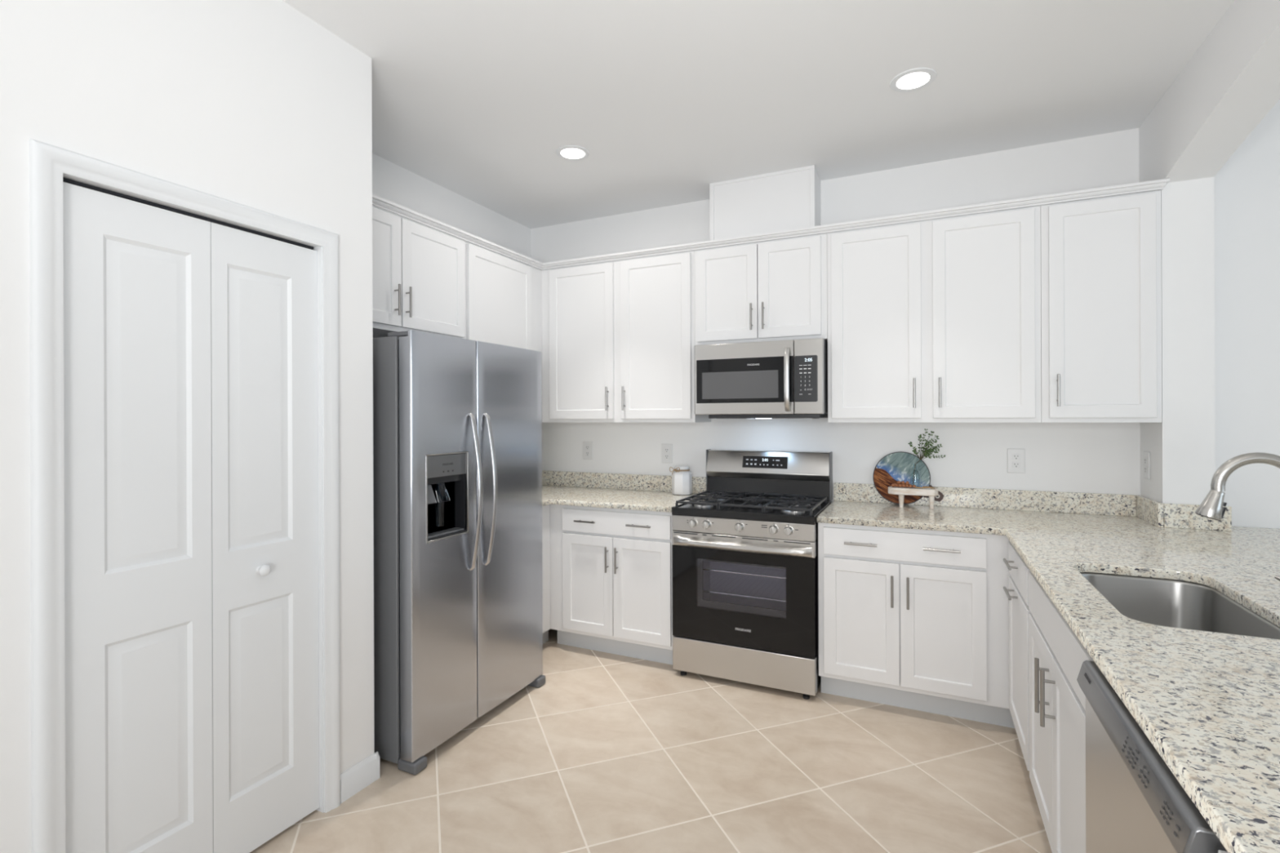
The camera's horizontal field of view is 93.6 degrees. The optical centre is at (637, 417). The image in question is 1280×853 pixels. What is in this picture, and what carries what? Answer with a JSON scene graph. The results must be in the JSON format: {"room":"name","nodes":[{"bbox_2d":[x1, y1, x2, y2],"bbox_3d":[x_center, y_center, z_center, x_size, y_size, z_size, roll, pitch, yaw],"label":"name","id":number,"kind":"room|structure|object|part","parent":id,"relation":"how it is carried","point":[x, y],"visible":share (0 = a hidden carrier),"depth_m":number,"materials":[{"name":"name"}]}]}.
{"room":"kitchen","nodes":[
{"label":"kitchen","id":0,"kind":"room"},
{"bbox_2d":[0,0,374,852],"bbox_3d":[-2.886,0.012,-0.582,0.840,2.814,6.881,0,0,25],"label":"wall","id":1,"kind":"structure","parent":0,"point":[258,104],"depth_m":1.76,"materials":[{"name":"white paint"}]},
{"bbox_2d":[29,138,340,852],"bbox_3d":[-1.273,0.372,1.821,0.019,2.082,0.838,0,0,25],"label":"trim","id":2,"kind":"structure","parent":1,"relation":"attached to","point":[48,163],"depth_m":1.48,"materials":[{"name":"white paint"}]},
{"bbox_2d":[62,177,319,852],"bbox_3d":[-1.301,0.395,1.835,0.077,2.009,0.712,0,0,25],"label":"door","id":3,"kind":"structure","parent":1,"relation":"in","point":[191,449],"depth_m":1.78,"materials":[{"name":"white paint"}]},
{"bbox_3d":[-1.219,0.497,1.958,0.036,0.037,0.037,0,0,25],"label":"knob","id":4,"kind":"part","parent":3,"relation":"part of","materials":[{"name":"white paint"}]},
{"bbox_2d":[340,751,379,803],"bbox_3d":[-1.236,1.363,2.366,0.414,0.100,0.174,0,0,25],"label":"baseboard","id":5,"kind":"structure","parent":1,"relation":"attached to","point":[355,779],"depth_m":2.27,"materials":[{"name":"white paint"}]},
{"bbox_2d":[372,153,530,266],"bbox_3d":[-1.294,0.006,3.592,0.150,2.814,2.027,0,0,25],"label":"wall","id":6,"kind":"structure","parent":0,"point":[392,182],"depth_m":3.67,"materials":[{"name":"white paint"}]},
{"bbox_2d":[372,205,465,338],"bbox_3d":[-1.290,-0.706,3.007,0.360,0.573,0.937,0,0,25],"label":"upper cabinet","id":7,"kind":"object","parent":6,"relation":"attached to","point":[419,283],"visible":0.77,"depth_m":3.04,"materials":[{"name":"white paint"}]},
{"bbox_3d":[-1.264,-0.712,2.747,0.020,0.536,0.449,0,0,25],"label":"door","id":8,"kind":"part","parent":7,"relation":"part of","materials":[{"name":"white paint"}]},
{"bbox_3d":[-1.160,-0.567,2.901,0.036,0.150,0.011,0,0,25],"label":"handle","id":9,"kind":"part","parent":7,"relation":"part of","materials":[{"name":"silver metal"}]},
{"bbox_3d":[-1.130,-0.567,2.965,0.036,0.150,0.011,0,0,25],"label":"handle","id":10,"kind":"part","parent":7,"relation":"part of","materials":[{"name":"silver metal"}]},
{"bbox_3d":[-1.069,-0.713,3.158,0.020,0.536,0.446,0,0,25],"label":"door","id":11,"kind":"part","parent":7,"relation":"part of","materials":[{"name":"white paint"}]},
{"bbox_2d":[463,240,542,373],"bbox_3d":[-0.876,-0.479,3.923,0.324,1.029,1.068,0,0,25],"label":"upper cabinet","id":12,"kind":"object","parent":6,"relation":"attached to","point":[504,294],"visible":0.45,"depth_m":3.66,"materials":[{"name":"white paint"}]},
{"bbox_3d":[-0.830,-0.485,3.663,0.020,0.994,0.606,0,0,25],"label":"door","id":13,"kind":"part","parent":12,"relation":"part of","materials":[{"name":"white paint"}]},
{"bbox_2d":[249,628,1052,852],"bbox_3d":[0.848,1.455,-1.224,8.230,0.100,9.308,0,0,25],"label":"floor","id":14,"kind":"structure","parent":0,"point":[613,753],"depth_m":2.32,"materials":[{"name":"tile"}]},
{"bbox_2d":[373,329,545,774],"bbox_3d":[-1.021,0.533,2.934,0.841,1.756,0.912,0,0,25],"label":"refrigerator","id":15,"kind":"object","parent":14,"relation":"on","point":[457,422],"visible":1,"depth_m":2.58,"materials":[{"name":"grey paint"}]},
{"bbox_3d":[-0.838,0.509,2.560,0.068,1.709,0.384,0,0,25],"label":"freezer door","id":16,"kind":"part","parent":15,"relation":"part of","materials":[{"name":"silver metal"}]},
{"bbox_3d":[-0.821,0.203,2.559,0.026,0.091,0.235,0,0,25],"label":"control panel","id":17,"kind":"part","parent":15,"relation":"part of","materials":[{"name":"grey"}]},
{"bbox_3d":[-0.808,0.331,2.554,0.010,0.362,0.251,0,0,25],"label":"dispenser frame","id":18,"kind":"part","parent":15,"relation":"part of","materials":[{"name":"silver metal"}]},
{"bbox_3d":[-0.720,0.331,2.667,0.066,0.700,0.025,0,0,25],"label":"handle","id":19,"kind":"part","parent":15,"relation":"part of","materials":[{"name":"silver metal"}]},
{"bbox_3d":[-0.676,0.331,2.760,0.066,0.700,0.025,0,0,25],"label":"handle","id":20,"kind":"part","parent":15,"relation":"part of","materials":[{"name":"silver metal"}]},
{"bbox_3d":[-0.644,0.508,2.971,0.068,1.709,0.514,0,0,25],"label":"fridge door","id":21,"kind":"part","parent":15,"relation":"part of","materials":[{"name":"silver metal"}]},
{"bbox_2d":[542,504,551,644],"bbox_3d":[-0.748,0.969,3.899,0.565,0.884,1.007,0,0,25],"label":"base cabinet","id":22,"kind":"object","parent":14,"relation":"on","point":[546,508],"visible":0.04,"depth_m":3.65,"materials":[{"name":"white paint"}]},
{"bbox_2d":[542,470,706,512],"bbox_3d":[-0.381,0.458,3.719,1.386,0.135,1.017,0,0,25],"label":"countertop","id":23,"kind":"structure","parent":22,"relation":"on","point":[600,490],"depth_m":3.99,"materials":[{"name":"stone"}]},
{"bbox_2d":[669,465,692,495],"bbox_3d":[0.279,0.402,3.857,0.126,0.182,0.121,0,0,25],"label":"canister","id":24,"kind":"object","parent":23,"relation":"on","point":[682,476],"visible":1,"depth_m":3.81,"materials":[{"name":"white ceramic"}]},
{"bbox_3d":[0.281,0.322,3.855,0.096,0.022,0.096,0,0,25],"label":"lid","id":25,"kind":"part","parent":24,"relation":"part of","materials":[{"name":"white ceramic"}]},
{"bbox_2d":[550,504,673,664],"bbox_3d":[-0.048,0.966,3.757,0.820,0.884,0.665,0,0,25],"label":"base cabinet","id":26,"kind":"object","parent":14,"relation":"on","point":[611,569],"visible":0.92,"depth_m":3.48,"materials":[{"name":"white paint"}]},
{"bbox_3d":[-0.311,0.612,3.532,0.138,0.011,0.036,0,0,25],"label":"handle","id":27,"kind":"part","parent":26,"relation":"part of","materials":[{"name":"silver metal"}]},
{"bbox_3d":[-0.298,0.983,3.558,0.339,0.574,0.020,0,0,25],"label":"door","id":28,"kind":"part","parent":26,"relation":"part of","materials":[{"name":"white paint"}]},
{"bbox_3d":[-0.182,0.820,3.472,0.012,0.147,0.036,0,0,25],"label":"handle","id":29,"kind":"part","parent":26,"relation":"part of","materials":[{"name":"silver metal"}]},
{"bbox_3d":[-0.126,0.819,3.446,0.012,0.147,0.036,0,0,25],"label":"handle","id":30,"kind":"part","parent":26,"relation":"part of","materials":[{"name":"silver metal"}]},
{"bbox_3d":[-0.136,0.613,3.481,0.701,0.132,0.020,0,0,25],"label":"drawer","id":31,"kind":"part","parent":26,"relation":"part of","materials":[{"name":"white paint"}]},
{"bbox_3d":[0.005,0.611,3.383,0.150,0.011,0.036,0,0,25],"label":"handle","id":32,"kind":"part","parent":26,"relation":"part of","materials":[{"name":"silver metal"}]},
{"bbox_3d":[0.021,0.982,3.407,0.357,0.574,0.020,0,0,25],"label":"door","id":33,"kind":"part","parent":26,"relation":"part of","materials":[{"name":"white paint"}]},
{"bbox_2d":[671,448,832,699],"bbox_3d":[0.659,0.804,3.397,0.763,1.201,0.698,0,0,25],"label":"range","id":34,"kind":"object","parent":14,"relation":"on","point":[745,606],"visible":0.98,"depth_m":3.18,"materials":[{"name":"silver metal"}]},
{"bbox_3d":[0.290,0.568,3.216,0.047,0.047,0.027,0,0,25],"label":"knob","id":35,"kind":"part","parent":34,"relation":"part of","materials":[{"name":"silver metal"}]},
{"bbox_3d":[0.367,0.489,3.356,0.108,0.010,0.108,0,0,25],"label":"burner","id":36,"kind":"part","parent":34,"relation":"part of","materials":[{"name":"silver metal"}]},
{"bbox_3d":[0.360,0.568,3.183,0.047,0.047,0.027,0,0,25],"label":"knob","id":37,"kind":"part","parent":34,"relation":"part of","materials":[{"name":"silver metal"}]},
{"bbox_3d":[0.521,0.567,3.107,0.047,0.047,0.027,0,0,25],"label":"knob","id":38,"kind":"part","parent":34,"relation":"part of","materials":[{"name":"silver metal"}]},
{"bbox_3d":[0.539,0.572,3.144,0.757,0.084,0.056,0,0,25],"label":"control panel","id":39,"kind":"part","parent":34,"relation":"part of","materials":[{"name":"silver metal"}]},
{"bbox_2d":[671,530,817,658],"bbox_3d":[0.640,0.909,3.356,0.757,0.584,0.608,0,0,25],"label":"oven","id":40,"kind":"object","parent":34,"relation":"in","point":[756,594],"depth_m":3.15,"materials":[{"name":"black glass"}]},
{"bbox_3d":[0.542,1.284,3.145,0.757,0.180,0.054,0,0,25],"label":"storage drawer","id":41,"kind":"part","parent":34,"relation":"part of","materials":[{"name":"silver metal"}]},
{"bbox_2d":[671,499,831,524],"bbox_3d":[0.644,0.508,3.368,0.763,0.042,0.562,0,0,25],"label":"cooktop","id":42,"kind":"object","parent":34,"relation":"in","point":[740,515],"depth_m":3.15,"materials":[{"name":"black metal"}]},
{"bbox_3d":[0.787,0.430,3.670,0.745,0.112,0.094,0,0,25],"label":"panel","id":43,"kind":"part","parent":34,"relation":"part of","materials":[{"name":"black ceramic"}]},
{"bbox_3d":[0.681,0.567,3.031,0.047,0.047,0.027,0,0,25],"label":"knob","id":44,"kind":"part","parent":34,"relation":"part of","materials":[{"name":"silver metal"}]},
{"bbox_3d":[0.748,0.567,2.999,0.047,0.047,0.027,0,0,25],"label":"knob","id":45,"kind":"part","parent":34,"relation":"part of","materials":[{"name":"silver metal"}]},
{"bbox_3d":[0.811,0.487,3.146,0.120,0.010,0.120,0,0,25],"label":"burner","id":46,"kind":"part","parent":34,"relation":"part of","materials":[{"name":"silver metal"}]},
{"bbox_2d":[817,522,1014,728],"bbox_3d":[1.427,0.961,3.060,0.903,0.884,0.665,0,0,25],"label":"base cabinet","id":47,"kind":"object","parent":14,"relation":"on","point":[912,619],"visible":0.93,"depth_m":2.81,"materials":[{"name":"white paint"}]},
{"bbox_3d":[1.066,0.607,2.881,0.148,0.011,0.036,0,0,25],"label":"handle","id":48,"kind":"part","parent":47,"relation":"part of","materials":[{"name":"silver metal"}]},
{"bbox_3d":[1.077,0.978,2.908,0.344,0.574,0.020,0,0,25],"label":"door","id":49,"kind":"part","parent":47,"relation":"part of","materials":[{"name":"white paint"}]},
{"bbox_3d":[1.193,0.815,2.822,0.012,0.147,0.036,0,0,25],"label":"handle","id":50,"kind":"part","parent":47,"relation":"part of","materials":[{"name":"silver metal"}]},
{"bbox_3d":[1.237,0.608,2.832,0.701,0.132,0.020,0,0,25],"label":"drawer","id":51,"kind":"part","parent":47,"relation":"part of","materials":[{"name":"white paint"}]},
{"bbox_3d":[1.254,0.815,2.793,0.012,0.147,0.036,0,0,25],"label":"handle","id":52,"kind":"part","parent":47,"relation":"part of","materials":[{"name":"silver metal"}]},
{"bbox_3d":[1.380,0.603,2.733,0.152,0.011,0.036,0,0,25],"label":"handle","id":53,"kind":"part","parent":47,"relation":"part of","materials":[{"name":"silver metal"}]},
{"bbox_3d":[1.396,0.976,2.757,0.352,0.574,0.020,0,0,25],"label":"door","id":54,"kind":"part","parent":47,"relation":"part of","materials":[{"name":"white paint"}]},
{"bbox_2d":[817,482,1279,852],"bbox_3d":[1.336,0.451,1.679,1.924,0.135,3.237,0,0,25],"label":"countertop","id":55,"kind":"structure","parent":47,"relation":"on","point":[1208,703],"depth_m":1.52,"materials":[{"name":"stone"}]},
{"bbox_2d":[872,451,943,504],"bbox_3d":[1.505,0.340,3.357,0.359,0.293,0.068,0,0,25],"label":"serving board","id":56,"kind":"object","parent":55,"relation":"on","point":[894,467],"visible":0.84,"depth_m":3.37,"materials":[{"name":"wood"}]},
{"bbox_3d":[1.617,0.414,3.290,0.099,0.090,0.029,0,0,25],"label":"board handle","id":57,"kind":"part","parent":56,"relation":"part of","materials":[{"name":"brown wood"}]},
{"bbox_2d":[888,486,937,509],"bbox_3d":[1.492,0.435,3.267,0.249,0.105,0.106,0,0,25],"label":"stand","id":58,"kind":"object","parent":55,"relation":"on","point":[901,491],"visible":0.95,"depth_m":3.23,"materials":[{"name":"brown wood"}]},
{"bbox_3d":[1.431,0.451,3.268,0.029,0.074,0.023,0,0,25],"label":"leg","id":59,"kind":"part","parent":58,"relation":"part of","materials":[{"name":"white wood"}]},
{"bbox_2d":[891,480,934,488],"bbox_3d":[1.488,0.365,3.256,0.213,0.035,0.051,0,0,30],"label":"bead garland","id":60,"kind":"object","parent":58,"relation":"on","point":[903,485],"visible":1,"depth_m":3.26,"materials":[{"name":"brown wood"}]},
{"bbox_3d":[1.532,0.375,3.217,0.102,0.014,0.023,0,0,20],"label":"cord","id":61,"kind":"part","parent":60,"relation":"part of","materials":[{"name":"beige fabric"}]},
{"bbox_3d":[1.565,0.451,3.204,0.029,0.074,0.023,0,0,25],"label":"leg","id":62,"kind":"part","parent":58,"relation":"part of","materials":[{"name":"white wood"}]},
{"bbox_3d":[1.501,0.315,3.256,0.053,0.133,0.053,0,0,25],"label":"glass vase","id":63,"kind":"object","parent":58,"relation":"on","visible":0},
{"bbox_2d":[907,428,945,484],"bbox_3d":[1.551,0.216,3.233,0.172,0.309,0.080,0,0,14],"label":"leafy branch","id":64,"kind":"object","parent":63,"relation":"in","point":[926,452],"visible":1,"depth_m":3.24,"materials":[{"name":"green plant"}]},
{"bbox_3d":[1.553,0.220,3.236,0.156,0.302,0.066,0,0,13],"label":"stem","id":65,"kind":"part","parent":64,"relation":"part of","materials":[{"name":"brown plant"}]},
{"bbox_2d":[1080,572,1279,639],"bbox_3d":[1.474,0.630,1.661,0.356,0.222,0.674,0,0,25],"label":"sink","id":66,"kind":"object","parent":55,"relation":"in","point":[1167,602],"visible":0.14,"depth_m":1.91,"materials":[{"name":"silver metal"}]},
{"bbox_2d":[1195,452,1279,581],"bbox_3d":[1.610,0.289,1.575,0.239,0.397,0.081,0,0,25],"label":"faucet","id":67,"kind":"object","parent":55,"relation":"on","point":[1211,507],"visible":1,"depth_m":1.58,"materials":[{"name":"silver metal"}]},
{"bbox_3d":[1.613,0.244,1.561,0.192,0.307,0.028,0,0,25],"label":"spout","id":68,"kind":"part","parent":67,"relation":"part of","materials":[{"name":"silver metal"}]},
{"bbox_3d":[1.691,0.430,1.562,0.035,0.027,0.043,0,0,7],"label":"lever","id":69,"kind":"part","parent":67,"relation":"part of","materials":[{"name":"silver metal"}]},
{"bbox_2d":[1002,542,1031,770],"bbox_3d":[1.835,0.959,2.398,0.661,0.884,0.864,0,0,25],"label":"base cabinet","id":70,"kind":"object","parent":14,"relation":"on","point":[1017,592],"visible":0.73,"depth_m":2.36,"materials":[{"name":"white paint"}]},
{"bbox_3d":[1.495,0.590,2.414,0.036,0.011,0.170,0,0,25],"label":"handle","id":71,"kind":"part","parent":70,"relation":"part of","materials":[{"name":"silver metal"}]},
{"bbox_3d":[1.495,0.707,2.414,0.036,0.011,0.170,0,0,25],"label":"handle","id":72,"kind":"part","parent":70,"relation":"part of","materials":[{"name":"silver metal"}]},
{"bbox_3d":[1.509,0.607,2.377,0.020,0.132,0.514,0,0,25],"label":"drawer","id":73,"kind":"part","parent":70,"relation":"part of","materials":[{"name":"white paint"}]},
{"bbox_3d":[1.510,0.976,2.377,0.020,0.574,0.514,0,0,25],"label":"door","id":74,"kind":"part","parent":70,"relation":"part of","materials":[{"name":"white paint"}]},
{"bbox_2d":[1028,571,1093,852],"bbox_3d":[1.459,0.961,1.603,0.661,0.884,0.893,0,0,25],"label":"base cabinet","id":75,"kind":"object","parent":14,"relation":"on","point":[1056,655],"visible":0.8,"depth_m":1.68,"materials":[{"name":"white paint"}]},
{"bbox_3d":[1.198,0.797,1.785,0.036,0.160,0.011,0,0,25],"label":"handle","id":76,"kind":"part","parent":75,"relation":"part of","materials":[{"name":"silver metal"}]},
{"bbox_3d":[1.294,0.977,1.921,0.020,0.574,0.420,0,0,25],"label":"door","id":77,"kind":"part","parent":75,"relation":"part of","materials":[{"name":"white paint"}]},
{"bbox_3d":[1.160,0.797,1.704,0.036,0.160,0.011,0,0,25],"label":"handle","id":78,"kind":"part","parent":75,"relation":"part of","materials":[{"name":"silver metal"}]},
{"bbox_3d":[1.113,0.977,1.538,0.020,0.574,0.420,0,0,25],"label":"door","id":79,"kind":"part","parent":75,"relation":"part of","materials":[{"name":"white paint"}]},
{"bbox_2d":[1076,660,1226,852],"bbox_3d":[1.136,0.967,0.925,0.644,0.866,0.600,0,0,25],"label":"dishwasher","id":80,"kind":"object","parent":14,"relation":"on","point":[1135,803],"visible":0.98,"depth_m":1.05,"materials":[{"name":"grey metal"}]},
{"bbox_3d":[0.874,0.955,1.049,0.033,0.700,0.600,0,0,25],"label":"door","id":81,"kind":"part","parent":80,"relation":"part of","materials":[{"name":"silver metal"}]},
{"bbox_2d":[1217,849,1228,852],"bbox_3d":[0.902,0.963,0.384,0.626,0.884,0.562,0,0,25],"label":"base cabinet","id":82,"kind":"object","parent":14,"relation":"on","point":[1219,851],"visible":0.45,"depth_m":0.76,"materials":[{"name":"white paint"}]},
{"bbox_2d":[282,0,1235,228],"bbox_3d":[0.837,-1.459,-1.224,8.230,0.100,9.308,0,0,25],"label":"ceiling","id":83,"kind":"structure","parent":0,"point":[668,100],"depth_m":2.54,"materials":[{"name":"white paint"}]},
{"bbox_2d":[555,145,589,160],"bbox_3d":[-0.346,-1.401,3.194,0.180,0.006,0.180,0,0,25],"label":"recessed light","id":84,"kind":"object","parent":83,"relation":"in","point":[571,153],"visible":1,"depth_m":3.19,"materials":[{"name":"white paint"}]},
{"bbox_2d":[889,67,937,92],"bbox_3d":[1.149,-1.407,2.514,0.180,0.006,0.180,0,0,25],"label":"recessed light","id":85,"kind":"object","parent":83,"relation":"in","point":[914,79],"visible":1,"depth_m":2.51,"materials":[{"name":"white paint"}]},
{"bbox_2d":[530,128,1140,502],"bbox_3d":[0.876,-0.002,3.771,3.920,2.814,0.150,0,0,25],"label":"wall","id":86,"kind":"structure","parent":0,"point":[1104,458],"depth_m":3.38,"materials":[{"name":"white paint"}]},
{"bbox_2d":[582,441,592,459],"bbox_3d":[-0.357,0.235,4.265,0.080,0.128,0.009,0,0,25],"label":"wall outlet","id":87,"kind":"object","parent":86,"relation":"attached to","point":[587,446],"visible":1,"depth_m":4.26,"materials":[{"name":"white plastic"}]},
{"bbox_2d":[542,470,706,493],"bbox_3d":[-0.381,0.443,3.719,1.386,0.105,1.017,0,0,25],"label":"backsplash","id":88,"kind":"structure","parent":86,"relation":"attached to","point":[580,479],"depth_m":4.15,"materials":[{"name":"stone"}]},
{"bbox_2d":[542,250,711,422],"bbox_3d":[-0.102,-0.482,3.946,1.094,1.029,0.365,0,0,25],"label":"upper cabinet","id":89,"kind":"object","parent":86,"relation":"attached to","point":[618,336],"visible":0.98,"depth_m":3.79,"materials":[{"name":"white paint"}]},
{"bbox_3d":[-0.373,-0.486,3.923,0.480,0.994,0.020,0,0,25],"label":"door","id":90,"kind":"part","parent":89,"relation":"part of","materials":[{"name":"white paint"}]},
{"bbox_3d":[-0.197,-0.118,3.809,0.012,0.150,0.036,0,0,25],"label":"handle","id":91,"kind":"part","parent":89,"relation":"part of","materials":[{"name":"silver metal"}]},
{"bbox_3d":[-0.090,-0.118,3.759,0.012,0.150,0.036,0,0,25],"label":"handle","id":92,"kind":"part","parent":89,"relation":"part of","materials":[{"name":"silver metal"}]},
{"bbox_3d":[0.105,-0.488,3.697,0.467,0.994,0.020,0,0,25],"label":"door","id":93,"kind":"part","parent":89,"relation":"part of","materials":[{"name":"white paint"}]},
{"bbox_2d":[661,444,672,462],"bbox_3d":[0.193,0.240,4.005,0.080,0.128,0.009,0,0,25],"label":"wall outlet","id":94,"kind":"object","parent":86,"relation":"attached to","point":[666,449],"visible":1,"depth_m":4.00,"materials":[{"name":"white plastic"}]},
{"bbox_2d":[664,448,669,452],"bbox_3d":[0.191,0.219,4.003,0.033,0.029,0.002,0,0,25],"label":"receptacle","id":95,"kind":"object","parent":94,"relation":"attached to","point":[666,450],"depth_m":4.00,"materials":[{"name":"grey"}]},
{"bbox_2d":[664,454,669,458],"bbox_3d":[0.191,0.261,4.003,0.033,0.029,0.002,0,0,25],"label":"receptacle","id":96,"kind":"object","parent":94,"relation":"attached to","point":[666,456],"depth_m":4.00,"materials":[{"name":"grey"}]},
{"bbox_2d":[694,233,827,345],"bbox_3d":[0.738,-0.713,3.549,0.764,0.573,0.365,0,0,25],"label":"upper cabinet","id":97,"kind":"object","parent":86,"relation":"attached to","point":[775,290],"visible":0.91,"depth_m":3.40,"materials":[{"name":"white paint"}]},
{"bbox_3d":[0.515,-0.718,3.502,0.364,0.538,0.020,0,0,25],"label":"door","id":98,"kind":"part","parent":97,"relation":"part of","materials":[{"name":"white paint"}]},
{"bbox_3d":[0.643,-0.570,3.411,0.012,0.150,0.036,0,0,25],"label":"handle","id":99,"kind":"part","parent":97,"relation":"part of","materials":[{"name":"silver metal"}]},
{"bbox_2d":[693,337,827,418],"bbox_3d":[0.720,-0.207,3.492,0.735,0.430,0.445,0,0,25],"label":"microwave","id":100,"kind":"object","parent":97,"relation":"attached to","point":[776,379],"visible":0.99,"depth_m":3.32,"materials":[{"name":"grey metal"}]},
{"bbox_3d":[0.591,-0.217,3.379,0.566,0.402,0.039,0,0,25],"label":"door","id":101,"kind":"part","parent":100,"relation":"part of","materials":[{"name":"silver metal"}]},
{"bbox_3d":[0.801,-0.206,3.234,0.029,0.346,0.047,0,0,25],"label":"handle","id":102,"kind":"part","parent":100,"relation":"part of","materials":[{"name":"silver metal"}]},
{"bbox_3d":[0.917,-0.218,3.225,0.151,0.402,0.039,0,0,25],"label":"control panel","id":103,"kind":"part","parent":100,"relation":"part of","materials":[{"name":"silver metal"}]},
{"bbox_3d":[0.704,-0.571,3.383,0.012,0.150,0.036,0,0,25],"label":"handle","id":104,"kind":"part","parent":97,"relation":"part of","materials":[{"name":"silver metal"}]},
{"bbox_2d":[709,164,821,248],"bbox_3d":[0.762,-1.205,3.600,0.613,0.408,0.249,0,0,25],"label":"duct cover","id":105,"kind":"object","parent":97,"relation":"on","point":[787,199],"visible":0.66,"depth_m":3.48,"materials":[{"name":"white paint"}]},
{"bbox_3d":[0.841,-0.719,3.348,0.344,0.538,0.020,0,0,25],"label":"door","id":106,"kind":"part","parent":97,"relation":"part of","materials":[{"name":"white paint"}]},
{"bbox_2d":[372,178,1169,270],"bbox_3d":[0.545,-1.017,2.730,3.473,0.034,1.688,0,0,20],"label":"crown molding","id":107,"kind":"structure","parent":86,"relation":"attached to","point":[1153,185],"depth_m":3.15,"materials":[{"name":"white paint"}]},
{"bbox_2d":[826,205,1041,422],"bbox_3d":[1.526,-0.488,3.176,0.975,1.029,0.365,0,0,25],"label":"upper cabinet","id":108,"kind":"object","parent":86,"relation":"attached to","point":[939,320],"visible":1,"depth_m":3.02,"materials":[{"name":"white paint"}]},
{"bbox_3d":[1.244,-0.492,3.158,0.438,0.994,0.020,0,0,25],"label":"door","id":109,"kind":"part","parent":108,"relation":"part of","materials":[{"name":"white paint"}]},
{"bbox_3d":[1.403,-0.124,3.053,0.012,0.150,0.036,0,0,25],"label":"handle","id":110,"kind":"part","parent":108,"relation":"part of","materials":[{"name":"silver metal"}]},
{"bbox_3d":[1.508,-0.124,3.003,0.012,0.150,0.036,0,0,25],"label":"handle","id":111,"kind":"part","parent":108,"relation":"part of","materials":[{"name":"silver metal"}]},
{"bbox_3d":[1.687,-0.494,2.949,0.436,0.994,0.020,0,0,25],"label":"door","id":112,"kind":"part","parent":108,"relation":"part of","materials":[{"name":"white paint"}]},
{"bbox_2d":[833,482,1136,516],"bbox_3d":[1.793,0.434,3.243,1.414,0.105,0.019,0,0,25],"label":"backsplash","id":113,"kind":"structure","parent":86,"relation":"attached to","point":[1100,504],"depth_m":3.14,"materials":[{"name":"stone"}]},
{"bbox_2d":[1007,448,1025,473],"bbox_3d":[1.985,0.228,3.158,0.080,0.128,0.009,0,0,25],"label":"wall outlet","id":114,"kind":"object","parent":86,"relation":"attached to","point":[1015,457],"visible":1,"depth_m":3.15,"materials":[{"name":"white plastic"}]},
{"bbox_2d":[1012,453,1019,459],"bbox_3d":[1.984,0.207,3.155,0.033,0.029,0.002,0,0,25],"label":"receptacle","id":115,"kind":"object","parent":114,"relation":"attached to","point":[1015,456],"depth_m":3.15,"materials":[{"name":"grey plastic"}]},
{"bbox_2d":[1012,462,1019,467],"bbox_3d":[1.984,0.249,3.155,0.033,0.029,0.002,0,0,25],"label":"receptacle","id":116,"kind":"object","parent":114,"relation":"attached to","point":[1015,464],"depth_m":3.15,"materials":[{"name":"grey plastic"}]},
{"bbox_2d":[1040,190,1161,422],"bbox_3d":[2.169,-0.491,2.872,0.448,1.029,0.365,0,0,25],"label":"upper cabinet","id":117,"kind":"object","parent":86,"relation":"attached to","point":[1101,258],"visible":0.97,"depth_m":2.74,"materials":[{"name":"white paint"}]},
{"bbox_3d":[1.952,-0.126,2.793,0.012,0.150,0.036,0,0,25],"label":"handle","id":118,"kind":"part","parent":117,"relation":"part of","materials":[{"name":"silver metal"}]},
{"bbox_2d":[1138,0,1279,504],"bbox_3d":[1.764,-0.006,1.272,0.178,2.814,3.608,0,0,25],"label":"wall","id":119,"kind":"structure","parent":0,"point":[1231,82],"depth_m":2.60,"materials":[{"name":"white paint"}]},
{"bbox_2d":[1143,451,1150,479],"bbox_3d":[2.405,0.227,2.845,0.009,0.128,0.080,0,0,25],"label":"wall outlet","id":120,"kind":"object","parent":119,"relation":"attached to","point":[1146,455],"visible":1,"depth_m":2.83,"materials":[{"name":"white plastic"}]},
{"bbox_2d":[1135,494,1164,527],"bbox_3d":[2.378,0.432,2.800,0.020,0.105,0.320,0,0,25],"label":"backsplash","id":121,"kind":"structure","parent":119,"relation":"attached to","point":[1151,511],"depth_m":2.75,"materials":[{"name":"stone"}]},
{"bbox_2d":[1163,502,1231,531],"bbox_3d":[2.424,0.432,2.610,0.225,0.105,0.018,0,0,25],"label":"backsplash","id":122,"kind":"structure","parent":119,"relation":"attached to","point":[1175,515],"depth_m":2.61,"materials":[{"name":"stone"}]},
{"bbox_2d":[1213,99,1279,528],"bbox_3d":[4.449,-0.016,1.994,4.060,2.814,0.306,0,0,25],"label":"wall","id":123,"kind":"structure","parent":0,"point":[1246,188],"depth_m":2.65,"materials":[{"name":"white paint"}]}
]}

